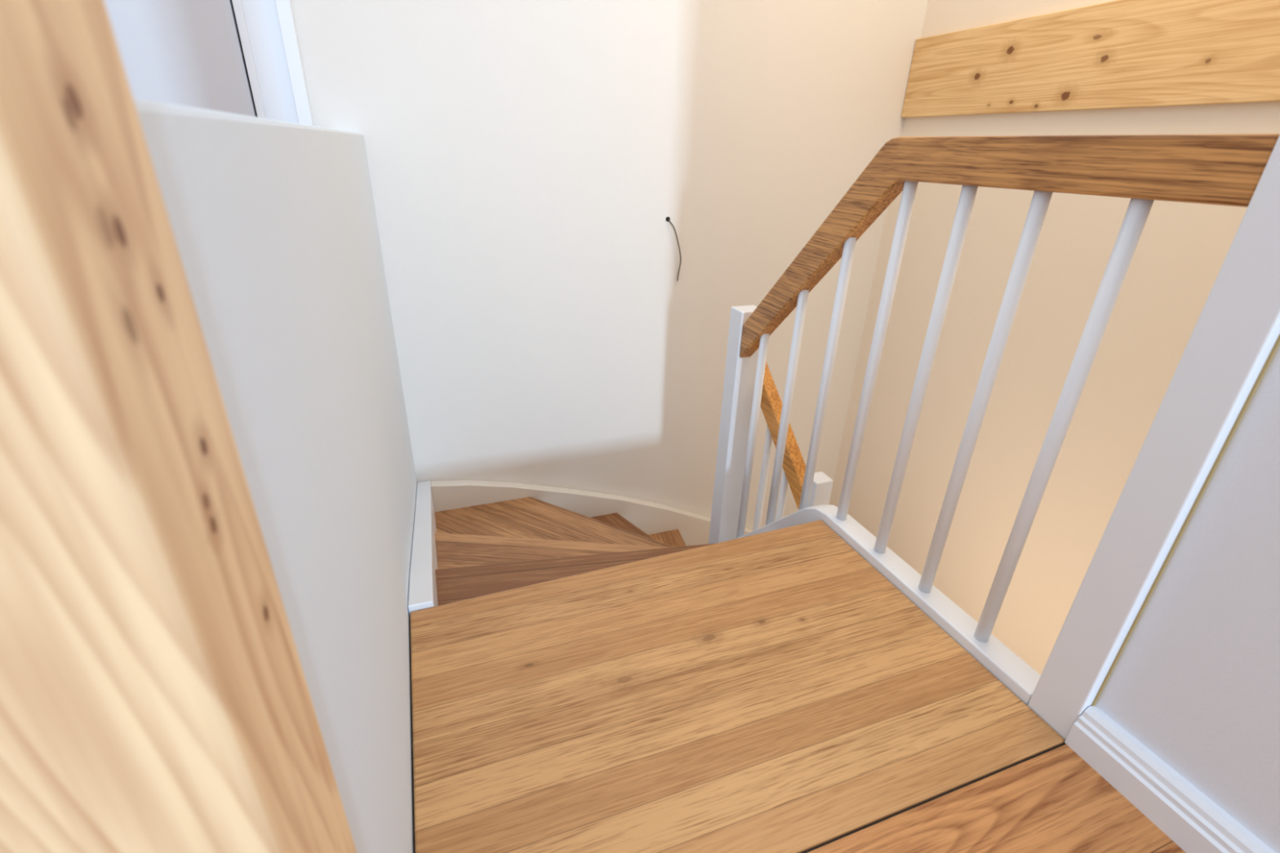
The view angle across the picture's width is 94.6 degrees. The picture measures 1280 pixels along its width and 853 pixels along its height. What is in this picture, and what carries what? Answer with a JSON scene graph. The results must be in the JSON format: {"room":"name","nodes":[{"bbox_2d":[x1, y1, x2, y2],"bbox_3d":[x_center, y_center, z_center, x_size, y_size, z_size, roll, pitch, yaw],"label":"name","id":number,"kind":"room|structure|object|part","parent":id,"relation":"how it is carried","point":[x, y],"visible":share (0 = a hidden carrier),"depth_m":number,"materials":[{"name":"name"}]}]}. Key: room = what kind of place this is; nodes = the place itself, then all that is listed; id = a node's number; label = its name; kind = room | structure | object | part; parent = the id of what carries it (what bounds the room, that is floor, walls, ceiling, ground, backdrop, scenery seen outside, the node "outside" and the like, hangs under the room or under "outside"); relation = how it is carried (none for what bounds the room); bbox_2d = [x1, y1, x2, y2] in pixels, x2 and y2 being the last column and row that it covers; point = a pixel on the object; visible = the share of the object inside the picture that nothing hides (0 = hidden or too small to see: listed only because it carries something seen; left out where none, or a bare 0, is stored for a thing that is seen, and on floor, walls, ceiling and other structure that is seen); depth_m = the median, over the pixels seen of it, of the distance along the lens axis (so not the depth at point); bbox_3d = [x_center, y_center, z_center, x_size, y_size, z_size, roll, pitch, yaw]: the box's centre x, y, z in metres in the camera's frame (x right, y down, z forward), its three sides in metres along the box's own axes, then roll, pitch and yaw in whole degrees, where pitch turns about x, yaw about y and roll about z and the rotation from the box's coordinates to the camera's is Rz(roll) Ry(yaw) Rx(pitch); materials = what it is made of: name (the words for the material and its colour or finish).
{"room":"staircase landing","nodes":[
{"label":"staircase landing","id":0,"kind":"room"},
{"bbox_2d":[104,0,256,116],"bbox_3d":[-1.432,-1.040,1.860,0.365,2.195,0.019,-7,27,-19],"label":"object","id":1,"kind":"structure","parent":0,"point":[188,53],"depth_m":1.81,"materials":[{"name":"paint"}]},
{"bbox_2d":[133,97,417,852],"bbox_3d":[-0.707,1.060,1.926,0.110,3.635,2.132,-7,27,-19],"label":"wall","id":2,"kind":"structure","parent":0,"point":[273,223],"depth_m":0.61,"materials":[{"name":"paint"}]},
{"bbox_2d":[291,0,928,529],"bbox_3d":[-0.921,-0.212,2.571,4.780,5.370,0.150,-7,27,-19],"label":"wall","id":3,"kind":"structure","parent":0,"point":[528,161],"depth_m":2.50,"materials":[{"name":"white paint"}]},
{"bbox_2d":[230,0,257,117],"bbox_3d":[-1.617,-1.019,1.802,0.775,2.195,0.008,-7,27,-19],"label":"gap","id":4,"kind":"object","parent":3,"relation":"attached to","point":[230,0],"visible":0.02,"depth_m":1.87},
{"bbox_2d":[231,0,314,125],"bbox_3d":[-1.173,-1.111,1.916,0.160,2.300,0.044,-7,27,-19],"label":"trim","id":5,"kind":"structure","parent":3,"relation":"attached to","point":[268,32],"depth_m":1.88,"materials":[{"name":"white paint"}]},
{"bbox_2d":[665,216,680,283],"bbox_3d":[0.147,-0.782,2.628,0.079,0.288,0.021,-3,26,-10],"label":"electrical cable","id":6,"kind":"object","parent":3,"relation":"attached to","point":[668,219],"visible":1,"depth_m":2.61,"materials":[{"name":"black plastic"}]},
{"bbox_2d":[808,744,1185,852],"bbox_3d":[-0.153,1.620,-0.801,3.600,0.250,3.420,-7,27,-19],"label":"floor","id":7,"kind":"structure","parent":0,"point":[1054,801],"depth_m":0.99,"materials":[{"name":"brown wood"}]},
{"bbox_2d":[0,0,356,852],"bbox_3d":[-0.265,-0.442,0.039,0.145,2.750,0.124,-7,27,-19],"label":"timber post","id":8,"kind":"object","parent":7,"relation":"on","point":[155,697],"visible":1,"depth_m":0.25,"materials":[{"name":"brown wood"}]},
{"bbox_2d":[829,0,1279,675],"bbox_3d":[1.656,-0.013,2.325,0.150,5.370,2.200,-7,27,-19],"label":"wall","id":9,"kind":"structure","parent":0,"point":[1182,248],"depth_m":2.36,"materials":[{"name":"beige paint"}]},
{"bbox_2d":[901,0,1279,117],"bbox_3d":[1.566,-1.181,1.866,0.028,0.308,1.947,-7,27,-19],"label":"board","id":10,"kind":"object","parent":9,"relation":"attached to","point":[1117,54],"visible":1,"depth_m":1.93,"materials":[{"name":"beige wood"}]},
{"bbox_2d":[1094,345,1279,852],"bbox_3d":[1.524,0.051,-0.880,0.118,2.750,3.425,-7,27,-19],"label":"wall","id":11,"kind":"structure","parent":0,"point":[1196,681],"depth_m":0.90,"materials":[{"name":"paint"}]},
{"bbox_2d":[1064,706,1275,852],"bbox_3d":[1.413,1.263,-0.336,0.036,0.088,3.424,-7,27,-19],"label":"baseboard","id":12,"kind":"structure","parent":11,"relation":"attached to","point":[1191,820],"depth_m":0.99,"materials":[{"name":"white paint"}]},
{"bbox_2d":[1091,333,1279,706],"bbox_3d":[0.880,-0.685,0.526,0.005,2.662,0.003,-7,27,-19],"label":"trim","id":13,"kind":"structure","parent":11,"relation":"attached to","point":[1277,344],"depth_m":0.91,"materials":[{"name":"white wood"}]},
{"bbox_3d":[0.355,2.527,3.032,2.458,0.100,2.200,-7,27,-19],"label":"floor","id":14,"kind":"structure","parent":0,"visible":0},
{"bbox_2d":[408,480,1066,852],"bbox_3d":[0.425,1.296,2.532,2.348,2.534,2.080,-7,27,-19],"label":"staircase","id":15,"kind":"structure","parent":14,"relation":"on","point":[592,673],"depth_m":1.23,"materials":[{"name":"brown wood"}]},
{"bbox_2d":[708,133,1279,740],"bbox_3d":[0.657,0.180,1.732,0.194,5.270,1.474,-7,27,-19],"label":"stair railing","id":16,"kind":"object","parent":15,"relation":"attached to","point":[1237,329],"visible":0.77,"depth_m":1.09,"materials":[{"name":"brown wood"}]},
{"bbox_3d":[0.347,0.930,2.776,0.097,3.005,0.085,-7,27,-19],"label":"newel post corner","id":17,"kind":"part","parent":16,"relation":"part of","materials":[{"name":"white paint"}]},
{"bbox_3d":[0.521,0.001,2.207,0.050,0.456,0.430,-7,27,-19],"label":"handrail","id":18,"kind":"part","parent":16,"relation":"part of","materials":[{"name":"brown wood"}]},
{"bbox_3d":[0.583,1.308,2.571,0.070,2.510,0.068,-7,27,-19],"label":"newel post","id":19,"kind":"part","parent":16,"relation":"part of","materials":[{"name":"white paint"}]},
{"bbox_3d":[0.617,-0.317,1.465,0.050,0.725,1.289,-7,27,-19],"label":"handrail","id":20,"kind":"part","parent":16,"relation":"part of","materials":[{"name":"brown wood"}]},
{"bbox_3d":[0.878,-0.575,0.631,0.084,2.950,0.086,-7,27,-19],"label":"newel post","id":21,"kind":"part","parent":16,"relation":"part of","materials":[{"name":"white paint"}]}
]}

